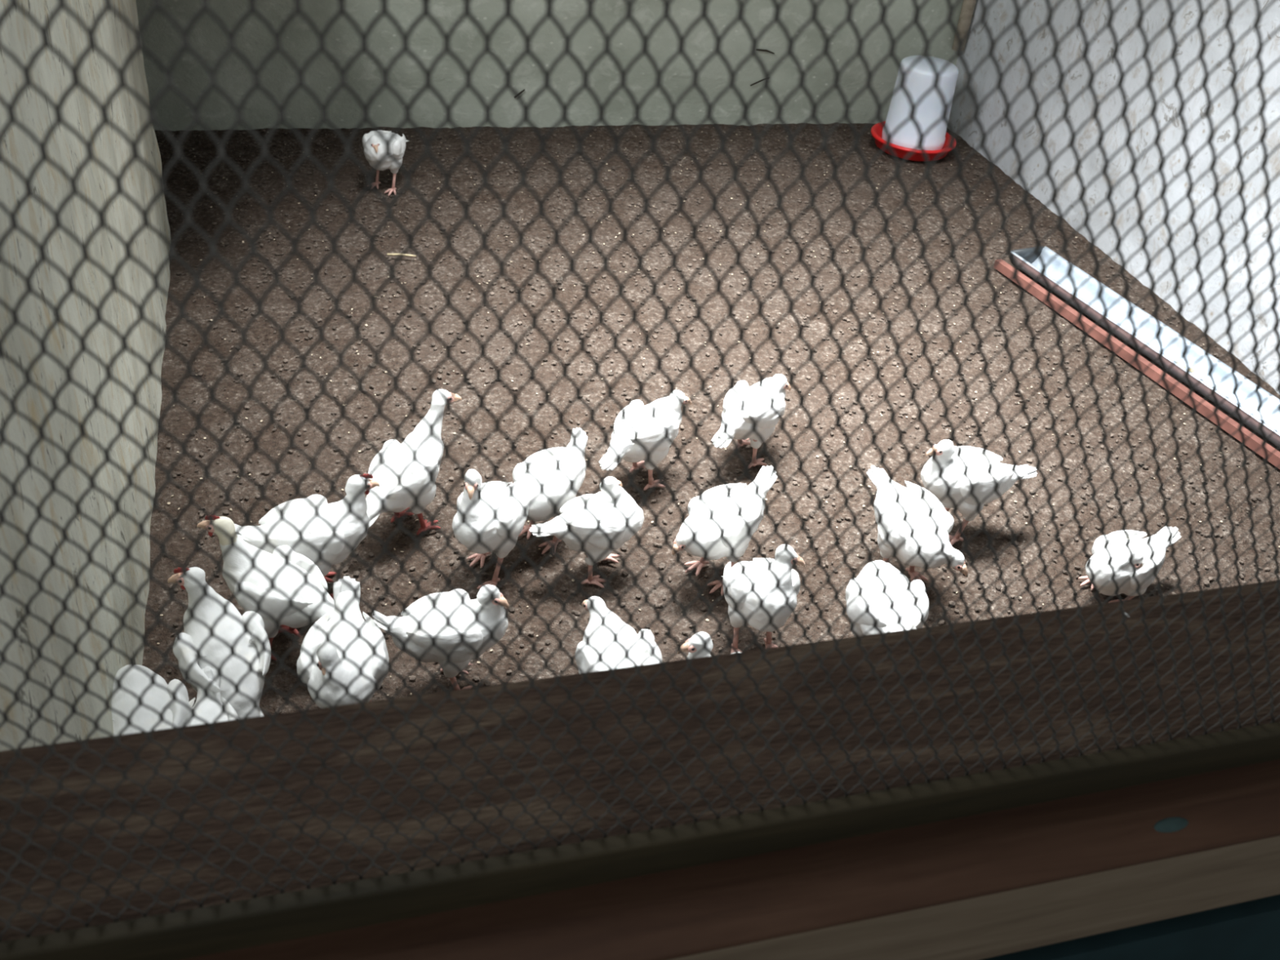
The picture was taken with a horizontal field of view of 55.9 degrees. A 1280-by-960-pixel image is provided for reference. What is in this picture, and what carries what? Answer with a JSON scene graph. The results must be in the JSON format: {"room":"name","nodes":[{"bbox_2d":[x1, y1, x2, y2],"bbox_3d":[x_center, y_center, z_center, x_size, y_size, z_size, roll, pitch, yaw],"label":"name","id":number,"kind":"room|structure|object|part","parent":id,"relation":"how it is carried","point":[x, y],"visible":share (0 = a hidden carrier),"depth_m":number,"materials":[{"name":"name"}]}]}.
{"room":"farm building","nodes":[
{"label":"farm building","id":0,"kind":"room"},
{"bbox_2d":[0,0,171,751],"bbox_3d":[-0.912,-0.366,1.879,0.127,1.300,2.540,-5,38,-15],"label":"wall","id":1,"kind":"structure","parent":0,"point":[19,34],"depth_m":1.63,"materials":[{"name":"paint"}]},
{"bbox_2d":[135,0,963,131],"bbox_3d":[-0.447,-2.295,3.343,3.630,2.750,0.127,-5,38,-15],"label":"wall","id":2,"kind":"structure","parent":0,"point":[254,40],"depth_m":4.00,"materials":[{"name":"paint"}]},
{"bbox_2d":[750,79,764,86],"bbox_3d":[0.423,-1.403,4.248,0.069,0.032,0.006,-5,38,-15],"label":"straw","id":3,"kind":"object","parent":2,"relation":"attached to","point":[756,82],"visible":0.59,"depth_m":4.25,"materials":[{"name":"black"}]},
{"bbox_2d":[756,48,774,53],"bbox_3d":[0.435,-1.488,4.187,0.072,0.018,0.008,-5,38,-15],"label":"straw","id":4,"kind":"object","parent":2,"relation":"attached to","point":[762,50],"visible":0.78,"depth_m":4.18,"materials":[{"name":"black"}]},
{"bbox_2d":[142,122,1279,715],"bbox_3d":[-0.098,-0.196,2.798,3.640,0.015,3.505,-5,38,-15],"label":"floor","id":5,"kind":"structure","parent":0,"point":[220,278],"depth_m":2.93,"materials":[{"name":"brown soil"}]},
{"bbox_2d":[111,664,191,735],"bbox_3d":[-0.712,0.390,1.738,0.140,0.186,0.289,-12,40,-23],"label":"turkey","id":6,"kind":"object","parent":5,"relation":"on","point":[135,681],"visible":0.3,"depth_m":1.70},
{"bbox_2d":[188,666,238,725],"bbox_3d":[-0.630,0.398,1.759,0.104,0.164,0.188,-2,37,-12],"label":"turkey","id":7,"kind":"object","parent":5,"relation":"on","point":[208,709],"visible":0.18,"depth_m":1.76},
{"bbox_2d":[167,567,271,719],"bbox_3d":[-0.628,0.279,1.839,0.136,0.261,0.225,-18,43,-29],"label":"turkey","id":8,"kind":"object","parent":5,"relation":"on","point":[228,628],"visible":0.62,"depth_m":1.81},
{"bbox_2d":[196,515,334,660],"bbox_3d":[-0.582,0.183,1.974,0.266,0.263,0.131,19,38,17],"label":"turkey","id":9,"kind":"object","parent":5,"relation":"on","point":[236,563],"visible":0.7,"depth_m":1.94},
{"bbox_3d":[-0.615,0.265,2.006,0.031,0.076,0.015,19,38,17],"label":"leg","id":10,"kind":"part","parent":9,"relation":"part of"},
{"bbox_2d":[234,473,379,599],"bbox_3d":[-0.576,0.108,2.095,0.260,0.241,0.134,-13,41,-25],"label":"turkey","id":11,"kind":"object","parent":5,"relation":"on","point":[299,512],"visible":0.63,"depth_m":2.06},
{"bbox_2d":[296,576,389,707],"bbox_3d":[-0.459,0.296,1.880,0.136,0.215,0.215,0,37,-9],"label":"turkey","id":12,"kind":"object","parent":5,"relation":"on","point":[328,655],"visible":0.61,"depth_m":1.82},
{"bbox_2d":[362,130,408,195],"bbox_3d":[-0.744,-0.959,3.571,0.120,0.180,0.226,14,37,10],"label":"turkey","id":13,"kind":"object","parent":5,"relation":"on","point":[373,145],"visible":0.88,"depth_m":3.50},
{"bbox_3d":[-0.781,-0.919,3.594,0.014,0.070,0.025,14,37,10],"label":"leg","id":14,"kind":"part","parent":13,"relation":"part of","materials":[{"name":"pink"}]},
{"bbox_3d":[-0.729,-0.898,3.574,0.014,0.070,0.033,14,37,10],"label":"leg","id":15,"kind":"part","parent":13,"relation":"part of","materials":[{"name":"pink"}]},
{"bbox_2d":[386,253,416,257],"bbox_3d":[-0.641,-0.605,3.240,0.077,0.007,0.007,2,36,-6],"label":"straw","id":16,"kind":"object","parent":5,"relation":"on","point":[388,254],"visible":0.81,"depth_m":3.24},
{"bbox_2d":[365,388,462,534],"bbox_3d":[-0.444,-0.013,2.257,0.121,0.269,0.265,23,39,21],"label":"turkey","id":17,"kind":"object","parent":5,"relation":"on","point":[397,455],"visible":0.74,"depth_m":2.24},
{"bbox_3d":[-0.421,0.068,2.305,0.015,0.075,0.031,23,39,21],"label":"leg","id":18,"kind":"part","parent":17,"relation":"part of","materials":[{"name":"red"}]},
{"bbox_2d":[373,584,509,690],"bbox_3d":[-0.322,0.259,1.955,0.216,0.212,0.125,-8,39,-19],"label":"turkey","id":19,"kind":"object","parent":5,"relation":"on","point":[492,613],"visible":0.8,"depth_m":1.91},
{"bbox_3d":[-0.307,0.327,1.974,0.030,0.072,0.014,-8,39,-19],"label":"leg","id":20,"kind":"part","parent":19,"relation":"part of","materials":[{"name":"pink"}]},
{"bbox_2d":[452,468,529,588],"bbox_3d":[-0.255,0.057,2.209,0.124,0.247,0.234,24,40,23],"label":"turkey","id":21,"kind":"object","parent":5,"relation":"on","point":[495,492],"visible":0.71,"depth_m":2.14},
{"bbox_3d":[-0.260,0.153,2.218,0.014,0.073,0.042,24,40,23],"label":"leg","id":22,"kind":"part","parent":21,"relation":"part of","materials":[{"name":"pink"}]},
{"bbox_2d":[506,427,587,555],"bbox_3d":[-0.180,0.026,2.289,0.132,0.217,0.176,10,36,5],"label":"turkey","id":23,"kind":"object","parent":5,"relation":"on","point":[574,461],"visible":0.54,"depth_m":2.26},
{"bbox_3d":[-0.157,0.088,2.322,0.014,0.072,0.030,30,42,29],"label":"leg","id":24,"kind":"part","parent":23,"relation":"part of","materials":[{"name":"pink"}]},
{"bbox_2d":[528,476,644,587],"bbox_3d":[-0.099,0.097,2.219,0.218,0.200,0.114,-8,39,-19],"label":"turkey","id":25,"kind":"object","parent":5,"relation":"on","point":[601,502],"visible":0.84,"depth_m":2.19},
{"bbox_3d":[-0.094,0.162,2.235,0.016,0.066,0.013,-8,39,-19],"label":"leg","id":26,"kind":"part","parent":25,"relation":"part of","materials":[{"name":"pink"}]},
{"bbox_2d":[575,595,662,673],"bbox_3d":[-0.033,0.328,1.928,0.134,0.186,0.277,-9,39,-20],"label":"turkey","id":27,"kind":"object","parent":5,"relation":"on","point":[602,637],"visible":0.36,"depth_m":1.90},
{"bbox_2d":[598,389,691,490],"bbox_3d":[0.000,-0.074,2.468,0.124,0.199,0.232,30,42,29],"label":"turkey","id":28,"kind":"object","parent":5,"relation":"on","point":[669,409],"visible":0.76,"depth_m":2.43},
{"bbox_3d":[-0.014,-0.050,2.531,0.014,0.073,0.036,30,42,29],"label":"leg","id":29,"kind":"part","parent":28,"relation":"part of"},
{"bbox_3d":[0.020,-0.016,2.489,0.014,0.072,0.024,30,42,29],"label":"leg","id":30,"kind":"part","parent":28,"relation":"part of","materials":[{"name":"pink"}]},
{"bbox_2d":[677,631,739,658],"bbox_3d":[0.165,0.355,1.884,0.233,0.230,0.127,19,38,17],"label":"turkey","id":31,"kind":"object","parent":5,"relation":"on","point":[693,645],"visible":0.09,"depth_m":1.84},
{"bbox_2d":[156,127,1279,695],"bbox_3d":[-0.021,-0.234,2.856,3.312,0.014,3.251,-5,38,-15],"label":"wood shavings","id":32,"kind":"object","parent":5,"relation":"on","point":[366,325],"visible":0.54,"depth_m":2.99},
{"bbox_2d":[671,465,777,595],"bbox_3d":[0.148,0.098,2.245,0.232,0.214,0.128,-23,45,-34],"label":"turkey","id":33,"kind":"object","parent":5,"relation":"on","point":[727,510],"visible":0.7,"depth_m":2.20},
{"bbox_2d":[711,373,791,468],"bbox_3d":[0.226,-0.119,2.569,0.125,0.193,0.223,29,42,27],"label":"turkey","id":34,"kind":"object","parent":5,"relation":"on","point":[758,402],"visible":0.77,"depth_m":2.53},
{"bbox_3d":[0.245,-0.063,2.587,0.014,0.072,0.019,29,42,27],"label":"leg","id":35,"kind":"part","parent":34,"relation":"part of","materials":[{"name":"pink"}]},
{"bbox_2d":[721,544,804,653],"bbox_3d":[0.202,0.185,2.101,0.128,0.253,0.216,-6,38,-17],"label":"turkey","id":36,"kind":"object","parent":5,"relation":"on","point":[756,567],"visible":0.75,"depth_m":2.03},
{"bbox_3d":[0.170,0.266,2.127,0.015,0.075,0.031,-6,38,-17],"label":"leg","id":37,"kind":"part","parent":36,"relation":"part of","materials":[{"name":"pink"}]},
{"bbox_3d":[0.229,0.260,2.146,0.015,0.075,0.031,-6,38,-17],"label":"leg","id":38,"kind":"part","parent":36,"relation":"part of","materials":[{"name":"pink"}]},
{"bbox_2d":[845,560,928,636],"bbox_3d":[0.422,0.259,2.097,0.140,0.180,0.270,2,36,-6],"label":"turkey","id":39,"kind":"object","parent":5,"relation":"on","point":[873,588],"visible":0.58,"depth_m":2.04},
{"bbox_2d":[871,55,958,161],"bbox_3d":[0.974,-1.298,4.190,0.300,0.302,0.300,-5,38,-15],"label":"poultry drinker","id":40,"kind":"object","parent":5,"relation":"on","point":[920,78],"visible":0.72,"depth_m":4.13,"materials":[{"name":"white plastic"}]},
{"bbox_2d":[871,120,955,161],"bbox_3d":[0.963,-1.196,4.264,0.300,0.050,0.300,-5,38,-15],"label":"tray","id":41,"kind":"object","parent":40,"relation":"attached to","point":[901,146],"depth_m":4.17,"materials":[{"name":"red plastic"}]},
{"bbox_2d":[866,465,968,585],"bbox_3d":[0.505,0.113,2.306,0.138,0.181,0.270,-12,40,-23],"label":"turkey","id":42,"kind":"object","parent":5,"relation":"on","point":[886,497],"visible":0.75,"depth_m":2.24},
{"bbox_3d":[0.530,0.146,2.344,0.015,0.076,0.031,-12,40,-23],"label":"leg","id":43,"kind":"part","parent":42,"relation":"part of","materials":[{"name":"pink"}]},
{"bbox_2d":[920,439,1037,546],"bbox_3d":[0.674,0.010,2.429,0.262,0.232,0.132,-4,37,-14],"label":"turkey","id":44,"kind":"object","parent":5,"relation":"on","point":[947,452],"visible":0.77,"depth_m":2.37},
{"bbox_3d":[0.657,0.088,2.442,0.032,0.078,0.015,-4,37,-14],"label":"leg","id":45,"kind":"part","parent":44,"relation":"part of","materials":[{"name":"pink"}]},
{"bbox_2d":[1078,526,1181,602],"bbox_3d":[0.959,0.160,2.353,0.227,0.136,0.123,-16,42,-28],"label":"turkey","id":46,"kind":"object","parent":5,"relation":"on","point":[1117,542],"visible":0.72,"depth_m":2.31},
{"bbox_3d":[0.957,0.225,2.348,0.031,0.031,0.014,-16,42,-28],"label":"leg","id":47,"kind":"part","parent":46,"relation":"part of","materials":[{"name":"pink"}]},
{"bbox_2d":[994,245,1279,469],"bbox_3d":[1.456,-0.196,2.969,0.149,0.065,1.650,-12,40,-23],"label":"trough","id":48,"kind":"object","parent":5,"relation":"on","point":[1057,268],"visible":0.78,"depth_m":3.15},
{"bbox_2d":[946,0,1279,394],"bbox_3d":[1.768,-1.417,2.494,0.126,2.750,3.495,-5,38,-15],"label":"wall","id":49,"kind":"structure","parent":0,"point":[1001,14],"depth_m":3.46,"materials":[{"name":"paint"}]},
{"bbox_2d":[951,0,976,51],"bbox_3d":[1.237,-2.325,3.788,0.045,1.920,0.044,8,36,3],"label":"post","id":50,"kind":"object","parent":49,"relation":"attached to","point":[968,6],"visible":0.67,"depth_m":4.28,"materials":[{"name":"brown wood"}]},
{"bbox_2d":[981,893,1279,959],"bbox_3d":[0.396,0.633,1.218,3.100,0.618,0.023,-5,38,-15],"label":"wall","id":51,"kind":"structure","parent":0,"point":[1250,930],"depth_m":1.05,"materials":[{"name":"teal paint"}]},
{"bbox_2d":[0,721,1279,959],"bbox_3d":[0.426,0.294,0.999,3.100,0.137,0.081,-5,38,-15],"label":"wooden beam","id":52,"kind":"structure","parent":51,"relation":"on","point":[979,866],"depth_m":0.90,"materials":[{"name":"brown wood"}]},
{"bbox_2d":[0,0,1279,942],"bbox_3d":[0.273,-0.156,0.654,2.088,0.980,0.007,-5,38,-15],"label":"wire mesh","id":53,"kind":"object","parent":52,"relation":"attached to","point":[61,3],"visible":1,"depth_m":0.66,"materials":[{"name":"black metal"}]},
{"bbox_3d":[0.464,0.453,1.344,3.530,0.810,0.025,-5,38,-15],"label":"wall","id":54,"kind":"structure","parent":0,"visible":0},
{"bbox_2d":[0,580,1279,941],"bbox_3d":[0.513,0.166,1.075,3.530,0.058,0.131,-5,38,-15],"label":"wooden board","id":55,"kind":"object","parent":54,"relation":"on","point":[21,770],"depth_m":0.92,"materials":[{"name":"brown wood"}]}
]}

